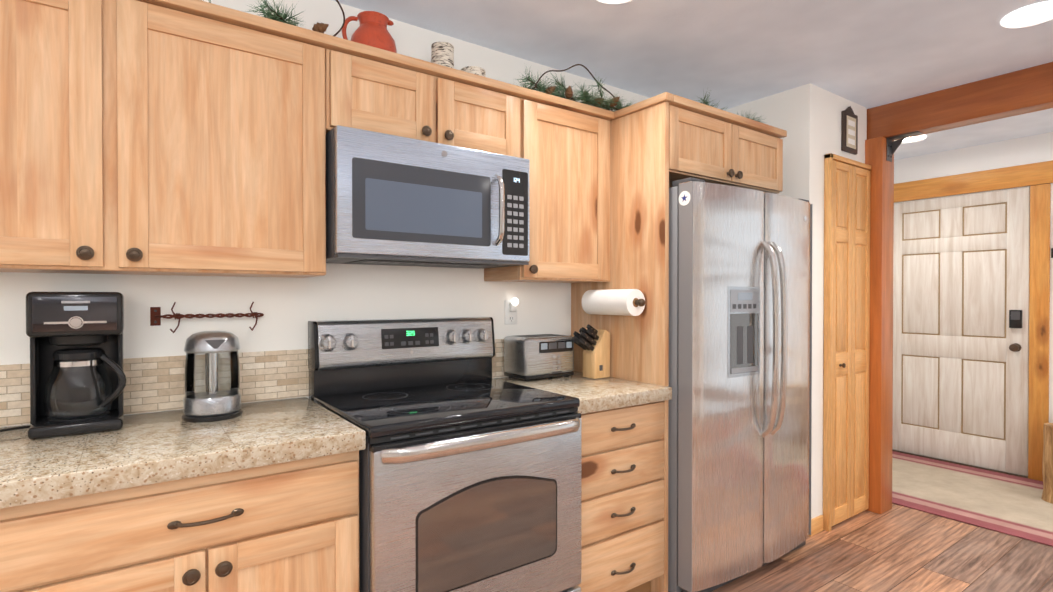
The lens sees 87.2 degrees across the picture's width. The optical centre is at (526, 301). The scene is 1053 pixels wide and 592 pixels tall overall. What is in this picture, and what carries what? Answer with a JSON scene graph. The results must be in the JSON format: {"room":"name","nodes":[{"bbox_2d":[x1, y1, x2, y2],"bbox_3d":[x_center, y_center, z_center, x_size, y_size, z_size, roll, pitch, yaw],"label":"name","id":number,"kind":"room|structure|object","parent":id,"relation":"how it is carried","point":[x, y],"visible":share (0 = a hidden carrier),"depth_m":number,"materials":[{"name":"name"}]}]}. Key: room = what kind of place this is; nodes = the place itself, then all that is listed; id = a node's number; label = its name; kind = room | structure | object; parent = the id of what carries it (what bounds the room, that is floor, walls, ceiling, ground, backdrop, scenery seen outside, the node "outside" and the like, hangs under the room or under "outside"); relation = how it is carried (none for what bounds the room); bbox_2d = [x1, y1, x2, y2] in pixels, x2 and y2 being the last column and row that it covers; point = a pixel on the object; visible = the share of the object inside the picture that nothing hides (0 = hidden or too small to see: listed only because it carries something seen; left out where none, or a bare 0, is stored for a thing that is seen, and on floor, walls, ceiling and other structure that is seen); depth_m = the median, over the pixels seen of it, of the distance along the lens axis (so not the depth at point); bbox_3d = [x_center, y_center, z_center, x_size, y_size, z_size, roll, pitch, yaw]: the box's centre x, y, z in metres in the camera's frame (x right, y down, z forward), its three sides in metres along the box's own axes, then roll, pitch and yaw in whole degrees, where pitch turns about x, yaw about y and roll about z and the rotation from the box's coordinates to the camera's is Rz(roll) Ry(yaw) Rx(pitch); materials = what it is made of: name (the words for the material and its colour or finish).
{"room":"kitchen","nodes":[
{"label":"kitchen","id":0,"kind":"room"},
{"bbox_2d":[0,0,1052,536],"bbox_3d":[1.265,0.069,0.364,8.020,2.410,5.400,0,1,-36],"label":"wall","id":1,"kind":"structure","parent":0,"point":[272,350],"depth_m":2.21,"materials":[{"name":"white paint"}]},
{"bbox_2d":[0,0,331,277],"bbox_3d":[-1.231,-0.475,1.580,1.209,0.779,0.307,0,1,-36],"label":"upper cabinet","id":2,"kind":"object","parent":1,"relation":"attached to","point":[165,137],"depth_m":1.55,"materials":[{"name":"brown wood"}]},
{"bbox_2d":[201,0,344,35],"bbox_3d":[-0.862,-0.960,1.731,0.590,0.178,0.224,0,1,-36],"label":"decor","id":3,"kind":"object","parent":2,"relation":"on","point":[317,27],"visible":0.56,"depth_m":1.76,"materials":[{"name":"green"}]},
{"bbox_2d":[150,302,263,332],"bbox_3d":[-1.063,0.051,1.857,0.328,0.101,0.064,0,1,-36],"label":"wire hook","id":4,"kind":"object","parent":1,"relation":"attached to","point":[156,316],"visible":0.98,"depth_m":1.80,"materials":[{"name":"brown metal"}]},
{"bbox_2d":[332,36,527,158],"bbox_3d":[-0.422,-0.721,2.156,0.776,0.297,0.307,0,1,-36],"label":"upper cabinet","id":5,"kind":"object","parent":1,"relation":"attached to","point":[374,89],"depth_m":2.00,"materials":[{"name":"brown wood"}]},
{"bbox_2d":[342,11,396,52],"bbox_3d":[-0.581,-0.963,2.048,0.199,0.186,0.170,0,1,-36],"label":"pitcher","id":6,"kind":"object","parent":5,"relation":"on","point":[372,30],"visible":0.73,"depth_m":2.00,"materials":[{"name":"ceramic"}]},
{"bbox_2d":[326,125,529,268],"bbox_3d":[-0.387,-0.354,2.114,0.760,0.426,0.419,0,1,-36],"label":"microwave","id":7,"kind":"object","parent":5,"relation":"attached to","point":[393,200],"visible":0.98,"depth_m":1.94,"materials":[{"name":"grey metal"}]},
{"bbox_2d":[431,42,453,67],"bbox_3d":[-0.333,-0.943,2.195,0.088,0.142,0.088,0,1,-36],"label":"candle","id":8,"kind":"object","parent":5,"relation":"on","point":[442,53],"visible":0.67,"depth_m":2.16,"materials":[{"name":"white wax"}]},
{"bbox_2d":[461,66,485,76],"bbox_3d":[-0.221,-0.913,2.287,0.104,0.082,0.104,0,1,-36],"label":"candle","id":9,"kind":"object","parent":5,"relation":"on","point":[479,71],"visible":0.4,"depth_m":2.24,"materials":[{"name":"white wax"}]},
{"bbox_2d":[505,298,518,324],"bbox_3d":[-0.061,0.045,2.583,0.070,0.126,0.046,0,1,-36],"label":"electrical outlet","id":10,"kind":"object","parent":1,"relation":"attached to","point":[511,311],"visible":0.98,"depth_m":2.58,"materials":[{"name":"white plastic"}]},
{"bbox_2d":[484,89,614,282],"bbox_3d":[0.104,-0.483,2.534,0.512,0.779,0.307,0,1,-36],"label":"upper cabinet","id":11,"kind":"object","parent":1,"relation":"attached to","point":[569,141],"depth_m":2.41,"materials":[{"name":"brown wood"}]},
{"bbox_2d":[515,64,633,111],"bbox_3d":[0.314,-0.963,2.494,0.856,0.172,0.245,0,1,-25],"label":"decor","id":12,"kind":"object","parent":11,"relation":"on","point":[602,103],"visible":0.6,"depth_m":2.43,"materials":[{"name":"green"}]},
{"bbox_2d":[823,153,870,531],"bbox_3d":[1.840,0.224,3.144,0.488,2.055,0.059,0,1,-36],"label":"bifold closet door","id":13,"kind":"structure","parent":1,"relation":"in","point":[846,338],"depth_m":3.12,"materials":[{"name":"brown wood"}]},
{"bbox_2d":[841,106,857,154],"bbox_3d":[1.853,-0.986,3.170,0.163,0.264,0.020,0,1,-36],"label":"picture frame","id":14,"kind":"object","parent":1,"relation":"attached to","point":[849,130],"visible":0.98,"depth_m":3.15,"materials":[{"name":"brown"}]},
{"bbox_2d":[892,160,1052,480],"bbox_3d":[3.246,0.137,4.248,0.080,2.210,1.162,0,1,-36],"label":"entry door","id":15,"kind":"structure","parent":1,"relation":"in","point":[971,320],"depth_m":4.14,"materials":[{"name":"beige wood"}]},
{"bbox_2d":[1051,248,1052,290],"bbox_3d":[3.682,-0.217,3.697,0.007,0.297,0.260,0,1,-36],"label":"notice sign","id":16,"kind":"object","parent":1,"relation":"attached to","point":[1051,269],"visible":1,"depth_m":3.80,"materials":[{"name":"white"}]},
{"bbox_2d":[332,0,1052,159],"bbox_3d":[1.265,-1.166,0.354,8.020,0.060,5.400,0,1,-36],"label":"ceiling","id":17,"kind":"structure","parent":0,"point":[728,54],"depth_m":2.47,"materials":[{"name":"white paint"}]},
{"bbox_2d":[597,0,630,3],"bbox_3d":[0.332,-1.143,2.023,0.200,0.011,0.200,0,1,-36],"label":"recessed light","id":18,"kind":"object","parent":17,"relation":"in","point":[613,1],"visible":0.93,"depth_m":2.10,"materials":[{"name":"white"}]},
{"bbox_2d":[894,135,926,142],"bbox_3d":[2.732,-1.159,3.945,0.200,0.011,0.200,0,1,-36],"label":"recessed light","id":19,"kind":"object","parent":17,"relation":"in","point":[914,139],"visible":0.52,"depth_m":3.94,"materials":[{"name":"white"}]},
{"bbox_2d":[1000,1,1052,27],"bbox_3d":[2.027,-1.145,2.213,0.200,0.011,0.200,0,1,-36],"label":"recessed light","id":20,"kind":"object","parent":17,"relation":"in","point":[1033,14],"visible":1,"depth_m":2.22,"materials":[{"name":"white"}]},
{"bbox_2d":[668,478,1052,591],"bbox_3d":[1.265,1.304,0.374,8.020,0.060,5.400,0,1,-36],"label":"floor","id":21,"kind":"structure","parent":0,"point":[897,548],"depth_m":2.67,"materials":[{"name":"brown wood"}]},
{"bbox_2d":[0,503,47,591],"bbox_3d":[-1.579,0.841,1.152,0.916,0.851,0.616,0,1,-36],"label":"base cabinet","id":22,"kind":"object","parent":21,"relation":"on","point":[23,531],"depth_m":1.15,"materials":[{"name":"brown wood"}]},
{"bbox_2d":[48,451,358,591],"bbox_3d":[-0.987,0.838,1.574,0.839,0.851,0.616,0,1,-36],"label":"base cabinet","id":23,"kind":"object","parent":21,"relation":"on","point":[262,496],"depth_m":1.36,"materials":[{"name":"brown wood"}]},
{"bbox_2d":[0,397,365,510],"bbox_3d":[-1.567,0.389,1.131,2.297,0.052,0.646,0,1,-36],"label":"countertop","id":24,"kind":"structure","parent":23,"relation":"on","point":[152,449],"depth_m":1.38,"materials":[{"name":"beige stone"}]},
{"bbox_2d":[0,425,30,431],"bbox_3d":[-1.504,0.350,1.466,0.304,0.017,0.107,0,1,-36],"label":"cord","id":25,"kind":"object","parent":24,"relation":"on","point":[14,428],"visible":0.81,"depth_m":1.53,"materials":[{"name":"black plastic"}]},
{"bbox_2d":[26,292,125,439],"bbox_3d":[-1.265,0.166,1.570,0.210,0.385,0.228,0,1,-36],"label":"coffee maker","id":26,"kind":"object","parent":24,"relation":"on","point":[77,380],"visible":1,"depth_m":1.52,"materials":[{"name":"black plastic"}]},
{"bbox_2d":[182,331,242,421],"bbox_3d":[-0.985,0.224,1.732,0.164,0.266,0.204,0,1,-36],"label":"kettle","id":27,"kind":"object","parent":24,"relation":"on","point":[212,403],"visible":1,"depth_m":1.68,"materials":[{"name":"silver metal"}]},
{"bbox_2d":[308,317,580,591],"bbox_3d":[-0.286,0.666,1.981,0.764,1.188,0.749,0,1,-36],"label":"range","id":28,"kind":"object","parent":21,"relation":"on","point":[469,474],"visible":1,"depth_m":1.79,"materials":[{"name":"grey metal"}]},
{"bbox_2d":[578,403,663,591],"bbox_3d":[0.196,0.831,2.419,0.505,0.851,0.616,0,1,-36],"label":"base cabinet","id":29,"kind":"object","parent":21,"relation":"on","point":[622,452],"depth_m":2.17,"materials":[{"name":"brown wood"}]},
{"bbox_2d":[496,371,671,414],"bbox_3d":[0.207,0.379,2.397,0.512,0.052,0.646,0,1,-36],"label":"countertop","id":30,"kind":"structure","parent":29,"relation":"on","point":[609,393],"depth_m":2.23,"materials":[{"name":"beige stone"}]},
{"bbox_2d":[504,334,573,380],"bbox_3d":[0.059,0.253,2.559,0.286,0.194,0.188,0,1,-36],"label":"toaster","id":31,"kind":"object","parent":30,"relation":"on","point":[531,357],"visible":0.92,"depth_m":2.48,"materials":[{"name":"silver metal"}]},
{"bbox_2d":[571,324,609,378],"bbox_3d":[0.288,0.228,2.538,0.190,0.246,0.084,0,1,-36],"label":"knife block","id":32,"kind":"object","parent":30,"relation":"on","point":[592,342],"visible":1,"depth_m":2.53,"materials":[{"name":"brown wood"}]},
{"bbox_2d":[571,92,786,591],"bbox_3d":[0.780,0.189,2.818,0.930,2.129,0.637,0,1,-36],"label":"surround","id":33,"kind":"object","parent":21,"relation":"on","point":[661,143],"visible":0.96,"depth_m":2.46,"materials":[{"name":"brown wood"}]},
{"bbox_2d":[582,289,644,315],"bbox_3d":[0.389,0.004,2.480,0.120,0.115,0.373,0,1,-36],"label":"paper towel","id":34,"kind":"object","parent":33,"relation":"attached to","point":[627,302],"visible":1,"depth_m":2.41,"materials":[{"name":"white paper"}]},
{"bbox_2d":[695,92,763,122],"bbox_3d":[0.971,-0.932,2.693,0.542,0.107,0.204,0,1,-36],"label":"decor","id":35,"kind":"object","parent":33,"relation":"on","point":[705,102],"visible":0.17,"depth_m":2.59,"materials":[{"name":"green plant"}]},
{"bbox_2d":[668,177,812,591],"bbox_3d":[0.903,0.369,2.775,0.958,1.770,0.799,0,1,-36],"label":"fridge","id":36,"kind":"object","parent":21,"relation":"on","point":[740,384],"visible":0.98,"depth_m":2.39,"materials":[{"name":"grey metal"}]},
{"bbox_2d":[865,62,1052,513],"bbox_3d":[2.846,0.054,2.298,0.160,2.408,2.710,0,1,-36],"label":"door frame","id":37,"kind":"structure","parent":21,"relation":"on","point":[1022,91],"depth_m":3.25,"materials":[{"name":"brown wood"}]},
{"bbox_2d":[892,451,1052,546],"bbox_3d":[3.164,1.246,3.253,1.273,0.008,2.680,0,1,-36],"label":"rug","id":38,"kind":"object","parent":21,"relation":"on","point":[1015,506],"visible":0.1,"depth_m":3.52,"materials":[{"name":"beige fabric"}]},
{"bbox_2d":[1041,423,1052,503],"bbox_3d":[3.807,0.980,3.026,0.528,0.526,1.405,0,1,-36],"label":"bench","id":39,"kind":"object","parent":38,"relation":"on","point":[1047,474],"visible":1,"depth_m":3.42,"materials":[{"name":"brown wood"}]}
]}

